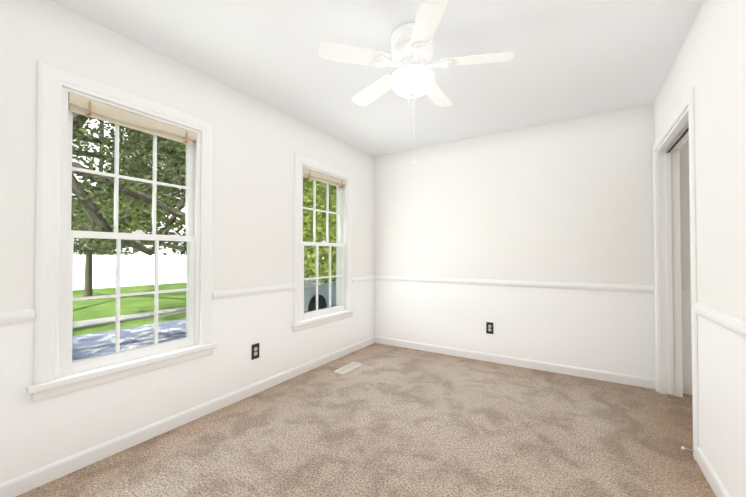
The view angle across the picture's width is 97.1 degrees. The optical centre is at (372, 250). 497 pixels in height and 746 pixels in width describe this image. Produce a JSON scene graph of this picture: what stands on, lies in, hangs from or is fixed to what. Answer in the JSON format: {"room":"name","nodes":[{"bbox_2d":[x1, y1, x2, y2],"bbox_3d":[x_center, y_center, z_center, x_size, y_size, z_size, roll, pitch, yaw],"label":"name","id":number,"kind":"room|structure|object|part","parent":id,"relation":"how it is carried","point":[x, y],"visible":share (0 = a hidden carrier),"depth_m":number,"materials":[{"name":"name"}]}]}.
{"room":"empty bedroom","nodes":[
{"label":"empty bedroom","id":0,"kind":"room"},
{"bbox_2d":[0,0,374,482],"bbox_3d":[-1.102,-0.040,2.664,0.140,2.440,4.280,-1,-1,32],"label":"wall","id":1,"kind":"structure","parent":0,"point":[257,144],"depth_m":2.23,"materials":[{"name":"white paint"}]},
{"bbox_2d":[0,308,34,325],"bbox_3d":[-1.871,0.313,1.282,0.022,0.064,0.789,-1,-1,32],"label":"trim","id":2,"kind":"structure","parent":1,"relation":"attached to","point":[23,315],"depth_m":1.56,"materials":[{"name":"white paint"}]},
{"bbox_2d":[26,60,218,402],"bbox_3d":[-1.462,-0.092,2.044,0.190,1.694,0.975,-1,-1,32],"label":"window","id":3,"kind":"structure","parent":1,"relation":"in","point":[78,104],"depth_m":1.85,"materials":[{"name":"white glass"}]},
{"bbox_2d":[85,101,90,117],"bbox_3d":[-1.572,-0.778,1.819,0.053,0.079,0.011,-1,-1,32],"label":"clip","id":4,"kind":"object","parent":3,"relation":"attached to","point":[89,115],"depth_m":1.81,"materials":[{"name":"brown"}]},
{"bbox_3d":[-1.481,-0.443,2.060,0.003,0.694,0.635,-1,-1,32],"label":"sash glass","id":5,"kind":"part","parent":3,"relation":"part of","materials":[{"name":"clear glass"}]},
{"bbox_3d":[-1.449,0.281,2.030,0.034,0.766,0.709,-1,-1,32],"label":"window sash","id":6,"kind":"part","parent":3,"relation":"part of","materials":[{"name":"white wood"}]},
{"bbox_3d":[-1.481,-0.448,2.060,0.034,0.766,0.709,-1,-1,32],"label":"window sash","id":7,"kind":"part","parent":3,"relation":"part of","materials":[{"name":"white wood"}]},
{"bbox_3d":[-1.449,0.268,2.030,0.003,0.678,0.635,-1,-1,32],"label":"sash glass","id":8,"kind":"part","parent":3,"relation":"part of","materials":[{"name":"clear glass"}]},
{"bbox_2d":[68,91,196,145],"bbox_3d":[-1.434,-0.792,2.036,0.046,0.100,0.685,-1,-1,32],"label":"shade","id":9,"kind":"object","parent":3,"relation":"attached to","point":[78,104],"depth_m":1.97,"materials":[{"name":"beige fabric"}]},
{"bbox_2d":[132,230,144,233],"bbox_3d":[-1.450,-0.113,2.037,0.026,0.022,0.060,-1,-1,32],"label":"lock","id":10,"kind":"object","parent":3,"relation":"attached to","point":[139,232],"visible":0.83,"depth_m":2.03,"materials":[{"name":"white paint"}]},
{"bbox_2d":[182,131,187,143],"bbox_3d":[-1.294,-0.772,2.263,0.053,0.079,0.011,-1,-1,32],"label":"clip","id":11,"kind":"object","parent":3,"relation":"attached to","point":[186,141],"depth_m":2.25,"materials":[{"name":"brown"}]},
{"bbox_2d":[0,336,375,496],"bbox_3d":[-1.037,1.136,2.607,0.013,0.085,4.000,-1,-1,32],"label":"baseboard","id":12,"kind":"structure","parent":1,"relation":"attached to","point":[26,482],"depth_m":2.03,"materials":[{"name":"white paint"}]},
{"bbox_2d":[212,283,294,299],"bbox_3d":[-0.953,0.334,2.744,0.022,0.064,0.813,-1,-1,32],"label":"trim","id":13,"kind":"structure","parent":1,"relation":"attached to","point":[228,293],"depth_m":2.67,"materials":[{"name":"white paint"}]},
{"bbox_2d":[251,343,258,359],"bbox_3d":[-0.971,0.836,2.722,0.008,0.122,0.074,-1,-1,32],"label":"electrical outlet","id":14,"kind":"object","parent":1,"relation":"attached to","point":[255,352],"visible":1,"depth_m":2.72,"materials":[{"name":"grey plastic"}]},
{"bbox_2d":[291,152,355,331],"bbox_3d":[-0.538,-0.071,3.515,0.190,1.694,0.975,-1,-1,32],"label":"trim","id":15,"kind":"structure","parent":1,"relation":"attached to","point":[300,162],"depth_m":3.42,"materials":[{"name":"white paint"}]},
{"bbox_2d":[302,166,345,319],"bbox_3d":[-0.531,-0.068,3.511,0.095,1.505,0.709,-1,-1,32],"label":"window","id":16,"kind":"structure","parent":1,"relation":"in","point":[325,178],"depth_m":3.57,"materials":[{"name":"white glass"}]},
{"bbox_3d":[-0.557,-0.422,3.532,0.003,0.694,0.635,-1,-1,32],"label":"sash glass","id":17,"kind":"part","parent":16,"relation":"part of","materials":[{"name":"clear glass"}]},
{"bbox_3d":[-0.525,0.289,3.502,0.003,0.678,0.635,-1,-1,32],"label":"sash glass","id":18,"kind":"part","parent":16,"relation":"part of","materials":[{"name":"clear glass"}]},
{"bbox_3d":[-0.557,-0.427,3.532,0.034,0.766,0.709,-1,-1,32],"label":"window sash","id":19,"kind":"part","parent":16,"relation":"part of","materials":[{"name":"white wood"}]},
{"bbox_3d":[-0.525,0.302,3.502,0.034,0.766,0.709,-1,-1,32],"label":"window sash","id":20,"kind":"part","parent":16,"relation":"part of","materials":[{"name":"white wood"}]},
{"bbox_2d":[303,166,345,187],"bbox_3d":[-0.510,-0.770,3.508,0.046,0.100,0.685,-1,-1,32],"label":"shade","id":21,"kind":"object","parent":16,"relation":"attached to","point":[314,175],"depth_m":3.47,"materials":[{"name":"beige fabric"}]},
{"bbox_2d":[352,275,374,282],"bbox_3d":[-0.118,0.353,4.073,0.022,0.064,0.478,-1,-1,32],"label":"trim","id":22,"kind":"structure","parent":1,"relation":"attached to","point":[371,277],"depth_m":4.06,"materials":[{"name":"white paint"}]},
{"bbox_2d":[16,343,715,496],"bbox_3d":[0.478,1.225,1.655,3.870,0.120,4.280,-1,-1,32],"label":"floor","id":23,"kind":"structure","parent":0,"point":[384,420],"depth_m":2.02,"materials":[{"name":"carpet"}]},
{"bbox_2d":[334,362,362,373],"bbox_3d":[-0.246,1.186,3.320,0.122,0.007,0.330,-1,-1,32],"label":"air vent register","id":24,"kind":"object","parent":23,"relation":"on","point":[348,367],"visible":1,"depth_m":3.31,"materials":[{"name":"white paint"}]},
{"bbox_2d":[50,0,704,155],"bbox_3d":[0.478,-1.334,1.691,3.870,0.120,4.280,-1,-1,32],"label":"ceiling","id":25,"kind":"structure","parent":0,"point":[572,59],"depth_m":2.12,"materials":[{"name":"white paint"}]},
{"bbox_2d":[319,0,513,165],"bbox_3d":[0.257,-0.901,1.981,1.074,0.738,1.028,-1,-1,32],"label":"fan","id":26,"kind":"object","parent":25,"relation":"hanging from","point":[412,47],"visible":1,"depth_m":1.85,"materials":[{"name":"metal"},{"name":"wood"},{"name":"glass"}]},
{"bbox_3d":[-0.096,-1.076,1.818,0.306,0.046,0.365,-1,-1,32],"label":"blade","id":27,"kind":"part","parent":26,"relation":"part of","materials":[{"name":"white wood"}]},
{"bbox_3d":[0.007,-1.070,2.223,0.396,0.046,0.218,-1,-1,32],"label":"blade","id":28,"kind":"part","parent":26,"relation":"part of","materials":[{"name":"white wood"}]},
{"bbox_3d":[0.234,-1.146,1.948,0.248,0.250,0.248,-1,-1,32],"label":"motor","id":29,"kind":"part","parent":26,"relation":"part of","materials":[{"name":"white metal"}]},
{"bbox_3d":[0.234,-0.974,1.946,0.258,0.105,0.258,-1,-1,32],"label":"lamp shade","id":30,"kind":"part","parent":26,"relation":"part of","materials":[{"name":"white glass"}]},
{"bbox_3d":[0.255,-1.079,1.594,0.304,0.046,0.366,-1,-1,32],"label":"blade","id":31,"kind":"part","parent":26,"relation":"part of","materials":[{"name":"white wood"}]},
{"bbox_3d":[0.428,-1.069,2.251,0.128,0.046,0.394,-1,-1,32],"label":"blade","id":32,"kind":"part","parent":26,"relation":"part of","materials":[{"name":"white wood"}]},
{"bbox_3d":[0.579,-1.075,1.858,0.395,0.046,0.215,-1,-1,32],"label":"blade","id":33,"kind":"part","parent":26,"relation":"part of","materials":[{"name":"white wood"}]},
{"bbox_2d":[375,104,691,394],"bbox_3d":[1.578,-0.029,3.426,3.870,2.440,0.140,-1,-1,32],"label":"wall","id":34,"kind":"structure","parent":0,"point":[568,201],"depth_m":3.31,"materials":[{"name":"white paint"}]},
{"bbox_2d":[486,322,492,333],"bbox_3d":[1.252,0.834,3.531,0.074,0.122,0.008,-1,-1,32],"label":"electrical outlet","id":35,"kind":"object","parent":34,"relation":"attached to","point":[489,327],"visible":1,"depth_m":3.53,"materials":[{"name":"grey plastic"}]},
{"bbox_2d":[375,275,653,292],"bbox_3d":[1.213,0.345,3.553,2.830,0.064,0.023,-1,-1,32],"label":"trim","id":36,"kind":"structure","parent":34,"relation":"attached to","point":[515,283],"depth_m":3.32,"materials":[{"name":"white paint"}]},
{"bbox_2d":[376,336,655,388],"bbox_3d":[1.226,1.150,3.534,2.800,0.085,0.023,-1,-1,32],"label":"baseboard","id":37,"kind":"structure","parent":34,"relation":"attached to","point":[626,379],"depth_m":3.31,"materials":[{"name":"white paint"}]},
{"bbox_2d":[654,0,745,496],"bbox_3d":[1.414,-0.063,1.085,0.140,2.440,4.280,-1,-1,32],"label":"wall","id":38,"kind":"structure","parent":0,"point":[709,65],"depth_m":1.53,"materials":[{"name":"white paint"}]},
{"bbox_2d":[653,87,698,459],"bbox_3d":[2.133,0.133,2.293,0.208,2.082,1.139,-1,-1,32],"label":"door frame","id":39,"kind":"structure","parent":38,"relation":"in","point":[667,277],"depth_m":2.67,"materials":[{"name":"white paint"}]},
{"bbox_2d":[696,447,730,496],"bbox_3d":[1.048,1.108,0.630,0.013,0.085,2.808,-1,-1,32],"label":"baseboard","id":40,"kind":"structure","parent":38,"relation":"attached to","point":[718,488],"depth_m":1.62,"materials":[{"name":"white paint"}]},
{"bbox_2d":[692,302,745,338],"bbox_3d":[1.044,0.304,0.644,0.022,0.064,2.808,-1,-1,32],"label":"trim","id":41,"kind":"structure","parent":38,"relation":"attached to","point":[737,326],"depth_m":1.47,"materials":[{"name":"white paint"}]},
{"label":"outside","id":42,"kind":"structure","parent":0,"visible":0},
{"bbox_2d":[71,112,336,360],"bbox_3d":[-37.746,-4.333,29.275,89.560,13.670,130.000,-1,-1,32],"label":"outdoor view","id":43,"kind":"object","parent":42,"point":[91,215],"depth_m":6.78,"materials":[{"name":"green plant"}]}
]}

